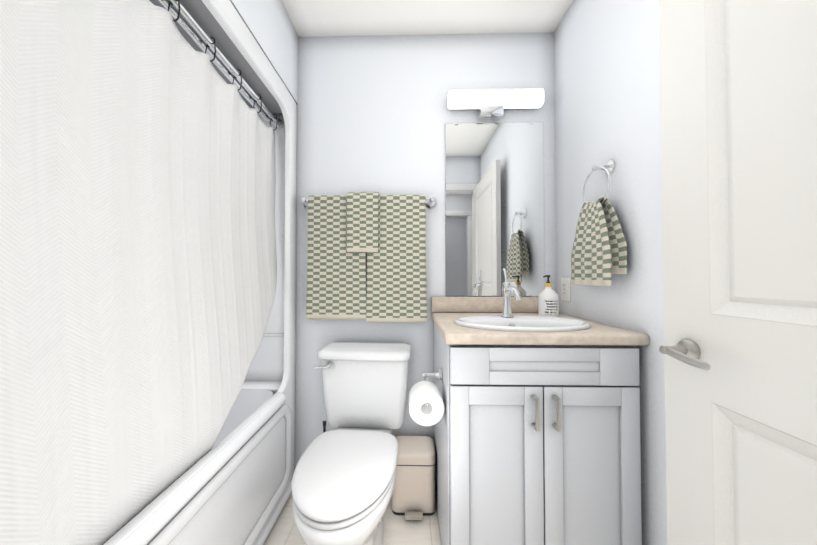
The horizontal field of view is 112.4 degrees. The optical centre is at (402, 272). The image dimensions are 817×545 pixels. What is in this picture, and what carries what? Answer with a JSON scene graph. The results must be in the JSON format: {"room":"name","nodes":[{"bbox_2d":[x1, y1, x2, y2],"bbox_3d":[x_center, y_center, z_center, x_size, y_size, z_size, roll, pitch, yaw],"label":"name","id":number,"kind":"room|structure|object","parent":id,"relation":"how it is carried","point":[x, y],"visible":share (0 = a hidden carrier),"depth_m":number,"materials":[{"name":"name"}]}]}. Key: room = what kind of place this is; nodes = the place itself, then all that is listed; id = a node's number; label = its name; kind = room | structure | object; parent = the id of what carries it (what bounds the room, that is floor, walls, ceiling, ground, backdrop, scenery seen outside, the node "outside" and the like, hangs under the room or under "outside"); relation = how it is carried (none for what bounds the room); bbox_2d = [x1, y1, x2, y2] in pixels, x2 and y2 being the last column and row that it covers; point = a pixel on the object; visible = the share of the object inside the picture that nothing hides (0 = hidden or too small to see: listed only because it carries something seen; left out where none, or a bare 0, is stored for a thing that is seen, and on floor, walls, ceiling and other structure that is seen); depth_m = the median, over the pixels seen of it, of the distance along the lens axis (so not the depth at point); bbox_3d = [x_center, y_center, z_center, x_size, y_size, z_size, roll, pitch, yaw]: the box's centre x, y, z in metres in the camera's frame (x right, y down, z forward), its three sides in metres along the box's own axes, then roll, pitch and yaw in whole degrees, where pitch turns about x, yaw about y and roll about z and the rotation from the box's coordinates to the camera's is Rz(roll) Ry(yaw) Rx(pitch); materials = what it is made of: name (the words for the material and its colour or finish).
{"room":"bathroom","nodes":[
{"label":"bathroom","id":0,"kind":"room"},
{"bbox_2d":[230,0,297,103],"bbox_3d":[-0.969,-1.122,0.746,0.760,0.374,1.530,0,-1,1],"label":"wall","id":1,"kind":"structure","parent":0,"point":[269,25],"depth_m":1.25,"materials":[{"name":"paint"}]},
{"bbox_2d":[264,493,440,544],"bbox_3d":[-0.273,1.151,0.696,2.352,0.060,1.730,0,-1,1],"label":"floor","id":2,"kind":"structure","parent":0,"point":[399,530],"depth_m":1.20,"materials":[{"name":"tile"}]},
{"bbox_2d":[103,0,296,544],"bbox_3d":[-0.956,0.095,0.726,0.781,2.053,1.525,0,-1,1],"label":"shower","id":3,"kind":"object","parent":2,"relation":"on","point":[232,486],"visible":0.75,"depth_m":1.12,"materials":[{"name":"plastic"}]},
{"bbox_2d":[0,0,282,544],"bbox_3d":[-0.686,-0.037,0.724,0.127,1.616,1.479,0,-1,1],"label":"shower curtain","id":4,"kind":"object","parent":3,"relation":"attached to","point":[138,268],"visible":1,"depth_m":0.63,"materials":[{"name":"white fabric"}]},
{"bbox_2d":[323,421,325,431],"bbox_3d":[-0.398,0.945,1.392,0.104,0.374,0.104,0,-1,1],"label":"plunger","id":5,"kind":"object","parent":2,"relation":"on","point":[324,426],"visible":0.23,"depth_m":1.39,"materials":[{"name":"black plastic"}]},
{"bbox_2d":[291,342,410,544],"bbox_3d":[-0.183,0.742,1.108,0.447,0.771,0.698,0,-1,1],"label":"toilet","id":6,"kind":"object","parent":2,"relation":"on","point":[343,481],"visible":1,"depth_m":1.06,"materials":[{"name":"ceramic"}]},
{"bbox_2d":[392,436,435,519],"bbox_3d":[0.053,0.988,1.331,0.212,0.286,0.196,0,-1,1],"label":"pedal bin","id":7,"kind":"object","parent":2,"relation":"on","point":[413,496],"visible":0.85,"depth_m":1.27,"materials":[{"name":"beige plastic"}]},
{"bbox_2d":[431,268,649,544],"bbox_3d":[0.479,0.553,1.159,0.662,1.149,0.588,0,-1,1],"label":"bathroom vanity","id":8,"kind":"object","parent":2,"relation":"on","point":[537,434],"visible":1,"depth_m":0.90,"materials":[{"name":"white wood"}]},
{"bbox_2d":[422,368,441,407],"bbox_3d":[0.116,0.433,1.047,0.081,0.094,0.170,0,-1,1],"label":"toilet paper holder","id":9,"kind":"object","parent":8,"relation":"attached to","point":[436,375],"visible":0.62,"depth_m":1.10,"materials":[{"name":"silver metal"}]},
{"bbox_2d":[409,381,444,425],"bbox_3d":[0.088,0.489,1.029,0.128,0.128,0.100,0,-1,1],"label":"toilet paper roll","id":10,"kind":"object","parent":9,"relation":"hanging from","point":[421,393],"visible":1,"depth_m":0.98,"materials":[{"name":"white paper"}]},
{"bbox_2d":[501,268,520,316],"bbox_3d":[0.466,0.087,1.174,0.054,0.215,0.175,0,-1,1],"label":"faucet","id":11,"kind":"object","parent":8,"relation":"on","point":[507,289],"depth_m":1.21,"materials":[{"name":"silver metal"}]},
{"bbox_2d":[454,315,590,331],"bbox_3d":[0.472,0.262,1.102,0.524,0.141,0.336,0,-1,1],"label":"sink","id":12,"kind":"object","parent":8,"relation":"in","point":[477,323],"depth_m":1.13,"materials":[{"name":"white ceramic"}]},
{"bbox_2d":[538,275,558,316],"bbox_3d":[0.681,0.110,1.276,0.084,0.197,0.084,0,-1,1],"label":"hand soap bottle","id":13,"kind":"object","parent":8,"relation":"on","point":[548,300],"visible":0.81,"depth_m":1.25,"materials":[{"name":"white plastic"}]},
{"bbox_2d":[295,32,555,467],"bbox_3d":[-0.256,-0.081,1.530,2.352,2.430,0.100,0,-1,1],"label":"wall","id":14,"kind":"structure","parent":0,"point":[375,114],"depth_m":1.48,"materials":[{"name":"paint"}]},
{"bbox_2d":[301,196,436,208],"bbox_3d":[-0.177,-0.374,1.436,0.720,0.060,0.092,0,-1,1],"label":"towel bar","id":15,"kind":"object","parent":14,"relation":"attached to","point":[431,202],"visible":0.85,"depth_m":1.44,"materials":[{"name":"silver metal"}]},
{"bbox_2d":[306,195,366,319],"bbox_3d":[-0.333,-0.075,1.404,0.309,0.644,0.060,0,-1,1],"label":"bath towel","id":16,"kind":"object","parent":15,"relation":"hanging from","point":[336,280],"visible":0.81,"depth_m":1.38,"materials":[{"name":"fabric"}]},
{"bbox_2d":[347,192,378,251],"bbox_3d":[-0.200,-0.256,1.404,0.159,0.311,0.075,0,-1,1],"label":"hand towel","id":17,"kind":"object","parent":15,"relation":"hanging from","point":[362,221],"visible":1,"depth_m":1.37,"materials":[{"name":"fabric"}]},
{"bbox_2d":[366,195,426,322],"bbox_3d":[-0.031,-0.068,1.397,0.308,0.658,0.058,0,-1,1],"label":"bath towel","id":18,"kind":"object","parent":15,"relation":"hanging from","point":[396,280],"visible":0.88,"depth_m":1.37,"materials":[{"name":"fabric"}]},
{"bbox_2d":[445,122,544,295],"bbox_3d":[0.492,-0.339,1.463,0.523,0.932,0.010,0,-1,1],"label":"mirror panel","id":19,"kind":"object","parent":14,"relation":"attached to","point":[494,199],"visible":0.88,"depth_m":1.46,"materials":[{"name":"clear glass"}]},
{"bbox_2d":[448,89,543,119],"bbox_3d":[0.487,-0.886,1.444,0.492,0.127,0.065,0,-1,1],"label":"sconce","id":20,"kind":"object","parent":14,"relation":"attached to","point":[491,104],"visible":1,"depth_m":1.42,"materials":[{"name":"white"}]},
{"bbox_2d":[282,0,572,36],"bbox_3d":[-0.273,-1.339,0.735,2.352,0.060,1.730,0,-1,1],"label":"ceiling","id":21,"kind":"structure","parent":0,"point":[315,18],"depth_m":1.39,"materials":[{"name":"paint"}]},
{"bbox_2d":[554,0,666,544],"bbox_3d":[0.852,-0.095,0.643,0.100,2.430,1.630,0,-1,1],"label":"wall","id":22,"kind":"structure","parent":0,"point":[607,79],"depth_m":1.00,"materials":[{"name":"paint"}]},
{"bbox_2d":[561,278,569,300],"bbox_3d":[0.812,0.083,1.364,0.010,0.116,0.072,0,-1,1],"label":"wall outlet","id":23,"kind":"object","parent":22,"relation":"attached to","point":[565,289],"visible":1,"depth_m":1.35,"materials":[{"name":"white plastic"}]},
{"bbox_2d":[582,160,614,203],"bbox_3d":[0.776,-0.346,1.068,0.067,0.186,0.156,0,-1,1],"label":"towel ring","id":24,"kind":"object","parent":22,"relation":"attached to","point":[607,167],"visible":0.88,"depth_m":1.05,"materials":[{"name":"silver metal"}]},
{"bbox_2d":[571,197,626,285],"bbox_3d":[0.755,-0.121,1.071,0.072,0.346,0.236,0,-1,1],"label":"hand towel","id":25,"kind":"object","parent":24,"relation":"hanging from","point":[599,254],"visible":1,"depth_m":1.02,"materials":[{"name":"fabric"}]},
{"bbox_2d":[659,0,816,544],"bbox_3d":[0.695,0.092,0.361,0.112,2.030,0.772,0,-1,1],"label":"door","id":26,"kind":"structure","parent":22,"relation":"in","point":[738,93],"depth_m":0.58,"materials":[{"name":"paint"}]}
]}

